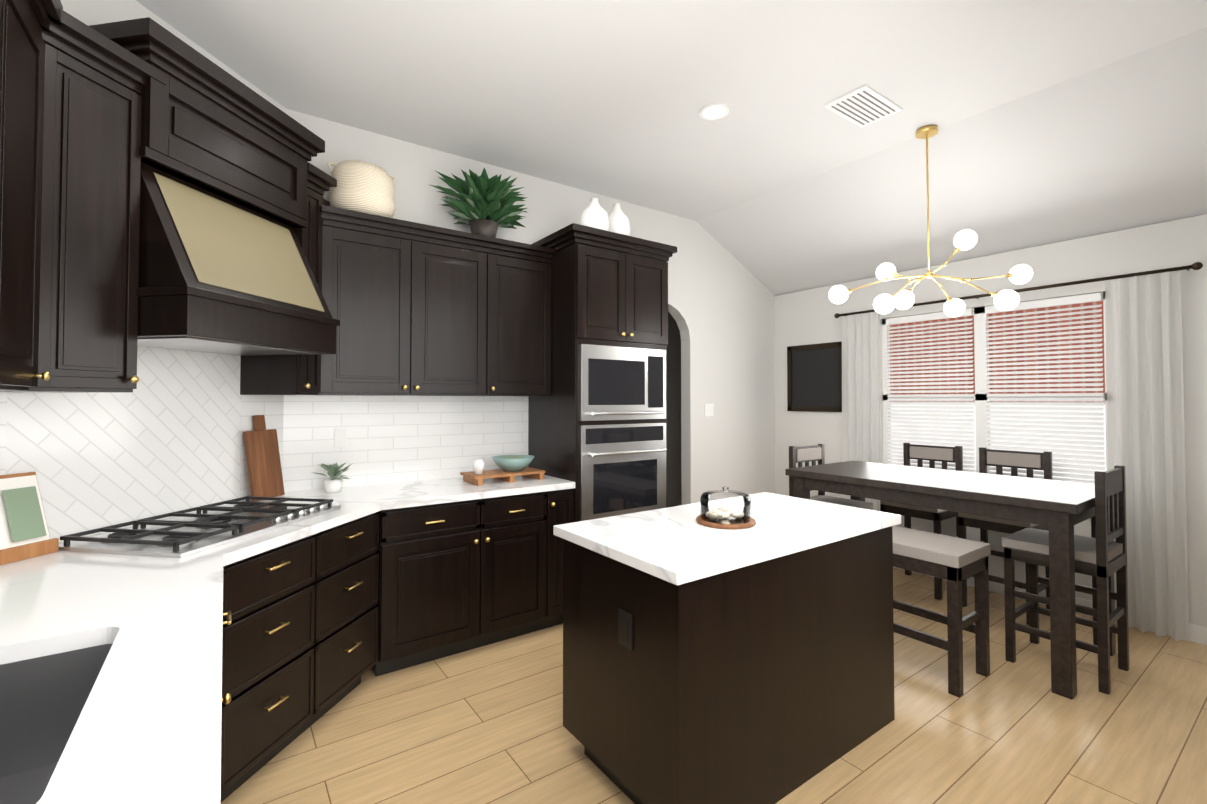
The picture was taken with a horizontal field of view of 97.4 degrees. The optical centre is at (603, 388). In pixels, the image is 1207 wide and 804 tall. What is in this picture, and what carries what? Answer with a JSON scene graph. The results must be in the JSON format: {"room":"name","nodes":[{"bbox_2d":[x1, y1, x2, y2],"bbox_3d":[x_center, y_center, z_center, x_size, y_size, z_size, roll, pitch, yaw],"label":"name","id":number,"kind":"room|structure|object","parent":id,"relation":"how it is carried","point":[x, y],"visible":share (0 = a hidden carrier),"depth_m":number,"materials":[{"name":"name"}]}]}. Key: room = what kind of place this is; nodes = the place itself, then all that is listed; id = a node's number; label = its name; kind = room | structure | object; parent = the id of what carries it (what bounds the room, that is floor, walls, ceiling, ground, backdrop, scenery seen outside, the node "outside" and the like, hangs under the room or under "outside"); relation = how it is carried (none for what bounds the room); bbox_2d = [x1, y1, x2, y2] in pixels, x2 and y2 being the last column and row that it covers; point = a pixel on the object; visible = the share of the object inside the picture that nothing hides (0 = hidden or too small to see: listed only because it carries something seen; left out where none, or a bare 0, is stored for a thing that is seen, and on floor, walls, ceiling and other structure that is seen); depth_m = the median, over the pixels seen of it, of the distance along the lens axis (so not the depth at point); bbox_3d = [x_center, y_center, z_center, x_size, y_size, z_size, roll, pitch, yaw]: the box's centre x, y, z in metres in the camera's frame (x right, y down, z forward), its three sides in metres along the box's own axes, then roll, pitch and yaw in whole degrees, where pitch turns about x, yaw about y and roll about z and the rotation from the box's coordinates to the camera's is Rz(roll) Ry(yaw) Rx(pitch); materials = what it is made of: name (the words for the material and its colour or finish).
{"room":"kitchen","nodes":[
{"label":"kitchen","id":0,"kind":"room"},
{"bbox_2d":[0,492,419,803],"bbox_3d":[-0.856,0.560,1.053,1.460,0.039,4.270,1,-1,-35],"label":"countertop","id":1,"kind":"structure","parent":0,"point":[149,728],"depth_m":1.14,"materials":[{"name":"white stone"}]},
{"bbox_2d":[0,472,58,564],"bbox_3d":[-1.942,0.418,1.715,0.117,0.270,0.230,0,-1,10],"label":"cookbook","id":2,"kind":"object","parent":1,"relation":"on","point":[24,532],"visible":0.92,"depth_m":1.75,"materials":[{"name":"wood"},{"name":"paper"}]},
{"bbox_2d":[0,636,111,803],"bbox_3d":[-1.096,0.684,0.818,0.480,0.243,0.730,1,-1,-35],"label":"sink","id":3,"kind":"object","parent":1,"relation":"in","point":[42,691],"depth_m":1.14,"materials":[{"name":"grey metal"}]},
{"bbox_2d":[59,496,339,557],"bbox_3d":[-1.586,0.541,2.183,0.530,0.045,0.800,0,-1,10],"label":"cooktop","id":4,"kind":"object","parent":1,"relation":"in","point":[186,535],"depth_m":2.02,"materials":[{"name":"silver metal"}]},
{"bbox_2d":[243,415,284,501],"bbox_3d":[-1.786,0.355,2.788,0.022,0.440,0.200,-9,-3,9],"label":"cutting board","id":5,"kind":"object","parent":1,"relation":"on","point":[263,460],"visible":0.94,"depth_m":2.77,"materials":[{"name":"brown wood"}]},
{"bbox_2d":[311,462,352,492],"bbox_3d":[-1.534,0.494,2.994,0.222,0.171,0.207,1,-1,-35],"label":"decorative plant","id":6,"kind":"object","parent":1,"relation":"on","point":[333,484],"visible":1,"depth_m":2.97,"materials":[{"name":"green plant"}]},
{"bbox_2d":[60,0,1206,644],"bbox_3d":[-0.410,-0.159,0.882,9.290,3.220,7.890,1,-1,-35],"label":"wall","id":7,"kind":"structure","parent":0,"point":[778,202],"depth_m":3.17,"materials":[{"name":"white paint"}]},
{"bbox_2d":[0,0,55,395],"bbox_3d":[-1.715,-0.549,1.346,0.370,1.100,0.467,1,-1,-35],"label":"upper cabinet","id":8,"kind":"object","parent":7,"relation":"attached to","point":[27,27],"depth_m":1.49,"materials":[{"name":"brown wood"}]},
{"bbox_2d":[48,16,147,395],"bbox_3d":[-1.861,-0.541,1.729,0.525,1.100,0.505,1,-1,-35],"label":"upper cabinet","id":9,"kind":"object","parent":7,"relation":"attached to","point":[102,85],"depth_m":1.75,"materials":[{"name":"brown wood"}]},
{"bbox_2d":[140,44,324,167],"bbox_3d":[-1.740,-1.004,2.313,0.820,0.370,0.820,1,-1,-35],"label":"upper cabinet","id":10,"kind":"object","parent":7,"relation":"attached to","point":[190,99],"depth_m":2.14,"materials":[{"name":"brown wood"}]},
{"bbox_2d":[140,128,359,291],"bbox_3d":[-1.662,-0.602,2.291,0.918,0.505,0.918,1,-1,-35],"label":"upper cabinet","id":11,"kind":"object","parent":7,"relation":"attached to","point":[196,270],"depth_m":2.26,"materials":[{"name":"brown wood"}]},
{"bbox_2d":[89,17,339,355],"bbox_3d":[-1.651,-0.727,2.292,0.560,1.105,0.895,0,-1,10],"label":"hood","id":12,"kind":"object","parent":11,"relation":"attached to","point":[216,206],"depth_m":2.08,"materials":[{"name":"brown wood"}]},
{"bbox_2d":[0,268,527,571],"bbox_3d":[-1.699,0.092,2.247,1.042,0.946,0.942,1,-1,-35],"label":"backsplash","id":13,"kind":"structure","parent":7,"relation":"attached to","point":[163,467],"depth_m":2.27,"materials":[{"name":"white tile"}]},
{"bbox_2d":[334,428,346,447],"bbox_3d":[-1.567,0.291,3.160,0.070,0.115,0.005,1,-1,-35],"label":"switch plate","id":14,"kind":"object","parent":7,"relation":"attached to","point":[340,437],"depth_m":3.16,"materials":[{"name":"white plastic"}]},
{"bbox_2d":[360,220,499,399],"bbox_3d":[-1.187,-0.430,3.230,1.003,0.940,0.369,1,-1,-35],"label":"upper cabinet","id":15,"kind":"object","parent":7,"relation":"attached to","point":[432,302],"depth_m":3.15,"materials":[{"name":"brown wood"}]},
{"bbox_2d":[327,160,395,217],"bbox_3d":[-1.394,-1.119,3.068,0.364,0.309,0.356,1,-1,-35],"label":"decorative basket","id":16,"kind":"object","parent":15,"relation":"on","point":[365,187],"visible":0.79,"depth_m":2.93,"materials":[{"name":"wicker"}]},
{"bbox_2d":[431,167,526,237],"bbox_3d":[-0.759,-1.169,3.434,0.720,0.423,0.542,1,-1,-35],"label":"potted plant","id":17,"kind":"object","parent":15,"relation":"on","point":[477,195],"visible":0.96,"depth_m":3.36,"materials":[{"name":"green plant"}]},
{"bbox_2d":[500,244,551,399],"bbox_3d":[-0.664,-0.423,3.603,0.532,0.940,0.369,1,-1,-35],"label":"upper cabinet","id":18,"kind":"object","parent":7,"relation":"attached to","point":[525,277],"depth_m":3.51,"materials":[{"name":"brown wood"}]},
{"bbox_2d":[704,404,713,415],"bbox_3d":[0.994,0.196,4.997,0.120,0.120,0.006,1,-1,-35],"label":"switch plate","id":19,"kind":"object","parent":7,"relation":"attached to","point":[708,408],"depth_m":4.99,"materials":[{"name":"white plastic"}]},
{"bbox_2d":[699,103,728,119],"bbox_3d":[0.640,-1.600,3.066,0.168,0.006,0.168,0,-1,10],"label":"recessed light","id":20,"kind":"object","parent":7,"relation":"in","point":[717,111],"visible":1,"depth_m":3.04,"materials":[{"name":"white"}]},
{"bbox_2d":[787,341,841,411],"bbox_3d":[2.065,-0.110,5.186,0.021,0.660,0.608,1,-1,-35],"label":"chalkboard","id":21,"kind":"object","parent":7,"relation":"attached to","point":[814,377],"visible":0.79,"depth_m":5.18,"materials":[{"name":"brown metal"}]},
{"bbox_2d":[824,84,902,127],"bbox_3d":[1.477,-1.597,3.012,0.400,0.016,0.240,1,-1,-35],"label":"air vent","id":22,"kind":"object","parent":7,"relation":"in","point":[863,105],"visible":1,"depth_m":2.99,"materials":[{"name":"white metal"}]},
{"bbox_2d":[828,124,1032,316],"bbox_3d":[2.022,-1.019,3.306,0.900,1.160,0.889,1,-1,-35],"label":"chandelier","id":23,"kind":"object","parent":7,"relation":"hanging from","point":[965,239],"visible":1,"depth_m":3.21,"materials":[{"name":"white glass"}]},
{"bbox_2d":[882,292,1107,473],"bbox_3d":[2.896,0.110,4.070,0.110,1.485,1.560,1,-1,-35],"label":"window","id":24,"kind":"structure","parent":7,"relation":"in","point":[980,396],"depth_m":4.09,"materials":[{"name":"white"}]},
{"bbox_2d":[886,293,1104,483],"bbox_3d":[2.889,0.092,4.066,0.033,1.430,1.400,1,-1,-35],"label":"window blinds","id":25,"kind":"object","parent":24,"relation":"attached to","point":[1087,298],"visible":0.69,"depth_m":3.90,"materials":[{"name":"white"}]},
{"bbox_2d":[834,262,1202,317],"bbox_3d":[2.842,-0.699,4.028,0.113,0.048,2.286,1,-1,-35],"label":"curtain rod","id":26,"kind":"object","parent":7,"relation":"attached to","point":[1196,266],"visible":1,"depth_m":3.54,"materials":[{"name":"brown metal"}]},
{"bbox_2d":[842,312,879,510],"bbox_3d":[2.293,0.423,4.722,0.088,2.186,0.317,1,-1,-35],"label":"curtain","id":27,"kind":"object","parent":26,"relation":"hanging from","point":[860,408],"visible":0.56,"depth_m":4.73,"materials":[{"name":"white fabric"}]},
{"bbox_2d":[1105,271,1188,640],"bbox_3d":[3.334,0.393,3.262,0.088,2.186,0.332,1,-1,-35],"label":"curtain","id":28,"kind":"object","parent":26,"relation":"hanging from","point":[1145,408],"visible":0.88,"depth_m":3.24,"materials":[{"name":"white fabric"}]},
{"bbox_2d":[220,567,1206,803],"bbox_3d":[-0.410,1.481,0.848,9.290,0.060,7.890,1,-1,-35],"label":"floor","id":29,"kind":"structure","parent":0,"point":[482,725],"depth_m":2.26,"materials":[{"name":"brown wood"}]},
{"bbox_2d":[224,548,335,799],"bbox_3d":[-1.534,1.038,2.019,0.756,0.874,0.831,1,-1,-35],"label":"base cabinet","id":30,"kind":"object","parent":29,"relation":"on","point":[280,611],"depth_m":2.01,"materials":[{"name":"brown wood"}]},
{"bbox_2d":[332,508,415,706],"bbox_3d":[-1.450,1.048,2.525,0.831,0.874,0.755,1,-1,-35],"label":"base cabinet","id":31,"kind":"object","parent":29,"relation":"on","point":[376,584],"depth_m":2.65,"materials":[{"name":"brown wood"}]},
{"bbox_2d":[396,488,575,664],"bbox_3d":[-0.822,1.064,3.276,1.186,0.874,0.668,1,-1,-35],"label":"base cabinet","id":32,"kind":"object","parent":29,"relation":"on","point":[489,569],"depth_m":3.02,"materials":[{"name":"brown wood"}]},
{"bbox_2d":[364,475,571,507],"bbox_3d":[-0.839,0.607,3.286,1.160,0.039,0.650,1,-1,-35],"label":"countertop","id":33,"kind":"structure","parent":32,"relation":"on","point":[448,487],"depth_m":3.15,"materials":[{"name":"white stone"}]},
{"bbox_2d":[460,455,544,485],"bbox_3d":[-0.649,0.513,3.436,0.480,0.152,0.277,1,-1,-35],"label":"decorative piece","id":34,"kind":"object","parent":33,"relation":"on","point":[511,466],"visible":1,"depth_m":3.38,"materials":[{"name":"brown wood"}]},
{"bbox_2d":[524,232,671,521],"bbox_3d":[-0.040,0.278,3.844,0.780,2.470,0.677,1,-1,-35],"label":"tall cabinet","id":35,"kind":"object","parent":29,"relation":"on","point":[602,429],"depth_m":3.54,"materials":[{"name":"brown wood"}]},
{"bbox_2d":[580,198,617,232],"bbox_3d":[-0.063,-1.177,3.699,0.210,0.292,0.207,1,-1,-35],"label":"decorative jar","id":36,"kind":"object","parent":35,"relation":"on","point":[594,214],"depth_m":3.63,"materials":[{"name":"white ceramic"}]},
{"bbox_2d":[617,203,630,235],"bbox_3d":[0.098,-1.191,3.887,0.206,0.327,0.203,1,-1,-35],"label":"decorative jar","id":37,"kind":"object","parent":35,"relation":"on","point":[624,228],"depth_m":3.81,"materials":[{"name":"white ceramic"}]},
{"bbox_2d":[553,492,900,803],"bbox_3d":[0.568,1.024,2.285,1.380,0.914,0.740,1,-1,-35],"label":"kitchen island","id":38,"kind":"object","parent":29,"relation":"on","point":[702,664],"visible":0.98,"depth_m":1.92,"materials":[{"name":"brown wood"}]},
{"bbox_2d":[696,486,755,528],"bbox_3d":[0.517,0.488,2.248,0.250,0.152,0.250,1,-1,-35],"label":"cloche","id":39,"kind":"object","parent":38,"relation":"on","point":[724,517],"visible":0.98,"depth_m":2.23,"materials":[{"name":"clear glass"}]},
{"bbox_2d":[789,444,872,509],"bbox_3d":[1.711,0.976,3.991,0.420,1.080,0.430,1,-1,-35],"label":"end chair","id":40,"kind":"object","parent":29,"relation":"on","point":[806,454],"visible":0.35,"depth_m":4.07,"materials":[{"name":"brown wood"}]},
{"bbox_2d":[880,443,962,599],"bbox_3d":[2.453,0.978,4.096,0.430,1.080,0.420,1,-1,-35],"label":"chair","id":41,"kind":"object","parent":29,"relation":"on","point":[944,455],"visible":0.5,"depth_m":4.07,"materials":[{"name":"brown wood"}]},
{"bbox_2d":[892,526,990,697],"bbox_3d":[1.553,1.157,3.107,0.396,0.680,1.096,1,-1,-35],"label":"bench","id":42,"kind":"object","parent":29,"relation":"on","point":[954,562],"visible":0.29,"depth_m":2.72,"materials":[{"name":"brown wood"}]},
{"bbox_2d":[785,461,1115,698],"bbox_3d":[2.132,1.034,3.400,0.900,0.940,1.600,1,-1,-35],"label":"dining table","id":43,"kind":"object","parent":29,"relation":"on","point":[1060,509],"visible":0.71,"depth_m":2.90,"materials":[{"name":"brown wood"}]},
{"bbox_2d":[958,447,1052,624],"bbox_3d":[2.766,0.969,3.656,0.430,1.080,0.420,1,-1,-35],"label":"chair","id":44,"kind":"object","parent":29,"relation":"on","point":[1029,462],"visible":0.38,"depth_m":3.67,"materials":[{"name":"brown wood"}]},
{"bbox_2d":[1002,465,1128,694],"bbox_3d":[2.500,0.953,2.884,0.420,1.080,0.430,1,-1,-35],"label":"end chair","id":45,"kind":"object","parent":29,"relation":"on","point":[1101,557],"visible":0.94,"depth_m":2.81,"materials":[{"name":"brown wood"}]},
{"label":"outside","id":46,"kind":"structure","parent":0,"visible":0},
{"bbox_2d":[890,300,1106,480],"bbox_3d":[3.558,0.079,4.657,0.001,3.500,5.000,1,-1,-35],"label":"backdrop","id":47,"kind":"structure","parent":46,"point":[1043,332],"depth_m":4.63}
]}

